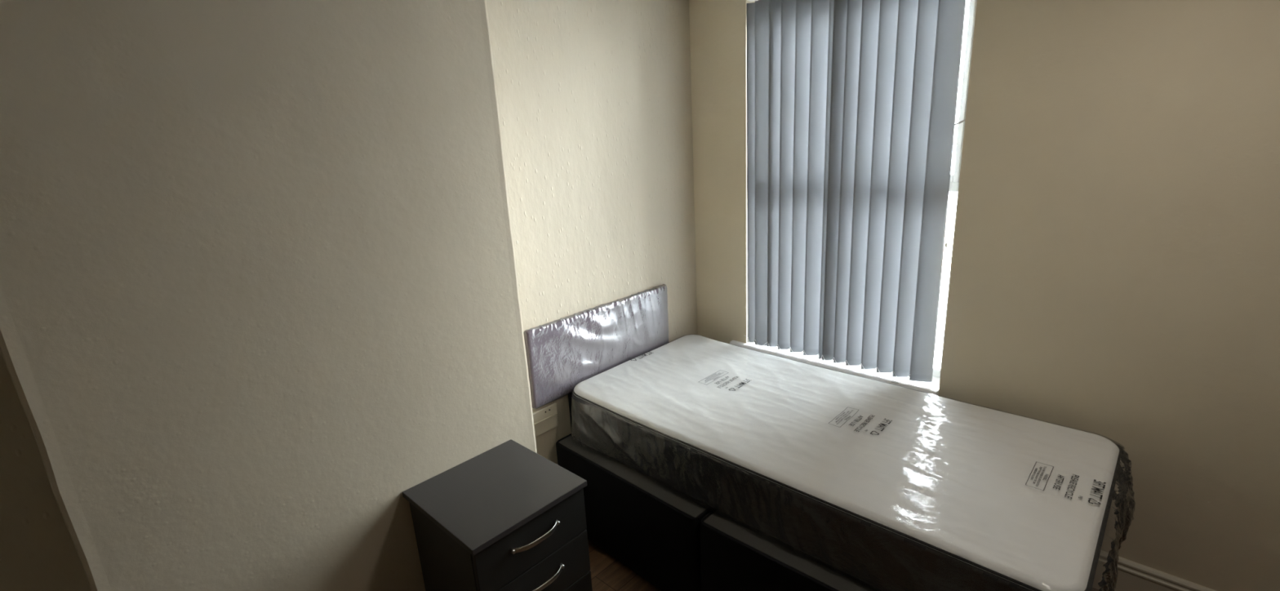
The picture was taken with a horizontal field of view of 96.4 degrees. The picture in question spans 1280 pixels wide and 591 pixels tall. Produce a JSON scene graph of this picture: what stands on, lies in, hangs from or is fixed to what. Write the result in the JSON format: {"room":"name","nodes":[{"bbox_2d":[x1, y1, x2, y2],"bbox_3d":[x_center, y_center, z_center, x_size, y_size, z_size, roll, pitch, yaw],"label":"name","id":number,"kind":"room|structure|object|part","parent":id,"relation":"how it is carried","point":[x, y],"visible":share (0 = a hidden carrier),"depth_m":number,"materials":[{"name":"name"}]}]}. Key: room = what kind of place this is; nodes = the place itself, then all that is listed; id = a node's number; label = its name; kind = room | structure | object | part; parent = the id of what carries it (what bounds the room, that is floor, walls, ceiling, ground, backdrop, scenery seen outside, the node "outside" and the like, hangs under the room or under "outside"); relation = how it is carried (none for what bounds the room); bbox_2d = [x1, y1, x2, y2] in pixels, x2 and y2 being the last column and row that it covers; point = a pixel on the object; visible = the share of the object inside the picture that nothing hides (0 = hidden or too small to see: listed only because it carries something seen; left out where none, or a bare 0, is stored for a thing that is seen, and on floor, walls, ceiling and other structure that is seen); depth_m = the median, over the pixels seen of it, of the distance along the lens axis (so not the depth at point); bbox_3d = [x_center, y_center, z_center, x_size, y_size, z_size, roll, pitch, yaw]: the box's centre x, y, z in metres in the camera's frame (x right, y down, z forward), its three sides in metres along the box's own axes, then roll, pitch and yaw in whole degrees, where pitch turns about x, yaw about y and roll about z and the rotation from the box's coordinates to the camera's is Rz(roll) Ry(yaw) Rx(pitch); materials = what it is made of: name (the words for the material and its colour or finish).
{"room":"bedroom","nodes":[
{"label":"bedroom","id":0,"kind":"room"},
{"bbox_2d":[0,0,537,590],"bbox_3d":[-0.924,0.155,1.679,0.281,2.375,1.204,12,21,42],"label":"wall","id":1,"kind":"structure","parent":0,"point":[259,291],"depth_m":1.41,"materials":[{"name":"beige paint"}]},
{"bbox_2d":[0,0,697,590],"bbox_3d":[-0.789,0.014,2.156,0.200,2.375,3.420,12,21,42],"label":"wall","id":2,"kind":"structure","parent":0,"point":[594,96],"depth_m":2.45,"materials":[{"name":"beige paint"}]},
{"bbox_2d":[533,403,558,437],"bbox_3d":[-0.416,0.549,2.519,0.016,0.112,0.135,12,21,42],"label":"wall socket","id":3,"kind":"object","parent":2,"relation":"attached to","point":[545,420],"visible":0.79,"depth_m":2.52,"materials":[{"name":"beige plastic"}]},
{"bbox_2d":[523,284,668,427],"bbox_3d":[-0.145,0.442,2.768,0.042,0.835,0.889,12,21,42],"label":"headboard","id":4,"kind":"object","parent":2,"relation":"attached to","point":[562,353],"visible":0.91,"depth_m":2.62,"materials":[{"name":"grey plastic"}]},
{"bbox_2d":[587,539,1098,590],"bbox_3d":[0.483,1.497,1.254,3.700,0.120,3.620,12,21,42],"label":"floor","id":5,"kind":"structure","parent":0,"point":[607,573],"depth_m":2.36,"materials":[{"name":"brown laminate"}]},
{"bbox_2d":[402,440,592,590],"bbox_3d":[-0.425,0.938,1.866,0.428,0.717,0.403,12,21,42],"label":"nightstand","id":6,"kind":"object","parent":5,"relation":"on","point":[508,517],"visible":1,"depth_m":1.72,"materials":[{"name":"black wood"}]},
{"bbox_3d":[-0.311,0.715,1.679,0.017,0.154,0.385,12,21,42],"label":"drawer","id":7,"kind":"part","parent":6,"relation":"part of","materials":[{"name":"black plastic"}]},
{"bbox_3d":[-0.296,0.702,1.657,0.030,0.016,0.172,12,21,42],"label":"handle","id":8,"kind":"part","parent":6,"relation":"part of","materials":[{"name":"silver metal"}]},
{"bbox_3d":[-0.302,0.867,1.721,0.017,0.154,0.385,12,21,42],"label":"drawer","id":9,"kind":"part","parent":6,"relation":"part of","materials":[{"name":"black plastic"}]},
{"bbox_3d":[-0.288,0.853,1.699,0.030,0.016,0.172,12,21,42],"label":"handle","id":10,"kind":"part","parent":6,"relation":"part of","materials":[{"name":"silver metal"}]},
{"bbox_3d":[-0.294,1.018,1.764,0.017,0.154,0.385,12,21,42],"label":"drawer","id":11,"kind":"part","parent":6,"relation":"part of","materials":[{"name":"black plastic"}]},
{"bbox_2d":[555,433,882,590],"bbox_3d":[0.619,0.893,2.322,1.824,0.450,1.015,12,21,42],"label":"base","id":12,"kind":"object","parent":5,"relation":"on","point":[670,540],"visible":0.31,"depth_m":2.08,"materials":[{"name":"black fabric"}]},
{"bbox_2d":[571,334,1135,590],"bbox_3d":[0.669,0.552,2.230,1.908,0.245,0.997,12,21,42],"label":"mattress","id":13,"kind":"object","parent":12,"relation":"on","point":[890,486],"visible":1,"depth_m":1.90,"materials":[{"name":"white fabric"}]},
{"bbox_2d":[688,0,1279,590],"bbox_3d":[1.579,-0.096,2.096,3.300,2.375,0.220,12,21,42],"label":"wall","id":14,"kind":"structure","parent":0,"point":[1115,269],"depth_m":1.91,"materials":[{"name":"beige paint"}]},
{"bbox_2d":[729,340,939,395],"bbox_3d":[0.915,0.323,2.796,1.037,0.030,0.160,12,21,42],"label":"window sill","id":15,"kind":"structure","parent":14,"relation":"attached to","point":[932,387],"depth_m":2.67,"materials":[{"name":"white"}]},
{"bbox_2d":[744,0,970,382],"bbox_3d":[0.877,-0.497,2.518,0.956,1.677,0.079,12,21,42],"label":"vertical blind","id":16,"kind":"object","parent":14,"relation":"attached to","point":[851,104],"visible":1,"depth_m":2.48,"materials":[{"name":"grey fabric"}]},
{"bbox_3d":[1.200,-0.710,2.150,0.006,1.046,0.002,12,21,42],"label":"control cord","id":17,"kind":"part","parent":16,"relation":"part of","materials":[{"name":"white plastic"}]},
{"bbox_2d":[932,0,977,377],"bbox_3d":[0.956,-0.501,2.594,0.952,1.720,0.103,12,21,42],"label":"window","id":18,"kind":"structure","parent":14,"relation":"in","point":[936,369],"depth_m":2.22,"materials":[{"name":"white plastic"}]},
{"bbox_3d":[0.945,-0.904,2.493,0.882,0.790,0.052,12,21,42],"label":"sash","id":19,"kind":"part","parent":18,"relation":"part of","materials":[{"name":"white plastic"}]},
{"bbox_2d":[1092,550,1215,590],"bbox_3d":[1.554,0.998,2.312,3.300,0.158,0.021,12,21,42],"label":"baseboard","id":20,"kind":"structure","parent":14,"relation":"attached to","point":[1132,575],"depth_m":2.06,"materials":[{"name":"beige paint"}]},
{"label":"outside","id":21,"kind":"structure","parent":0,"visible":0},
{"bbox_2d":[933,273,949,366],"bbox_3d":[28.171,-3.406,32.866,80.000,0.200,79.280,12,21,42],"label":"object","id":22,"kind":"structure","parent":21,"point":[944,277],"depth_m":20.67,"materials":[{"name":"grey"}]},
{"bbox_2d":[942,143,957,274],"bbox_3d":[18.034,-4.443,27.556,24.600,5.702,8.600,12,21,42],"label":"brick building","id":23,"kind":"structure","parent":22,"relation":"on","point":[947,255],"depth_m":26.20,"materials":[{"name":"white"}]}
]}

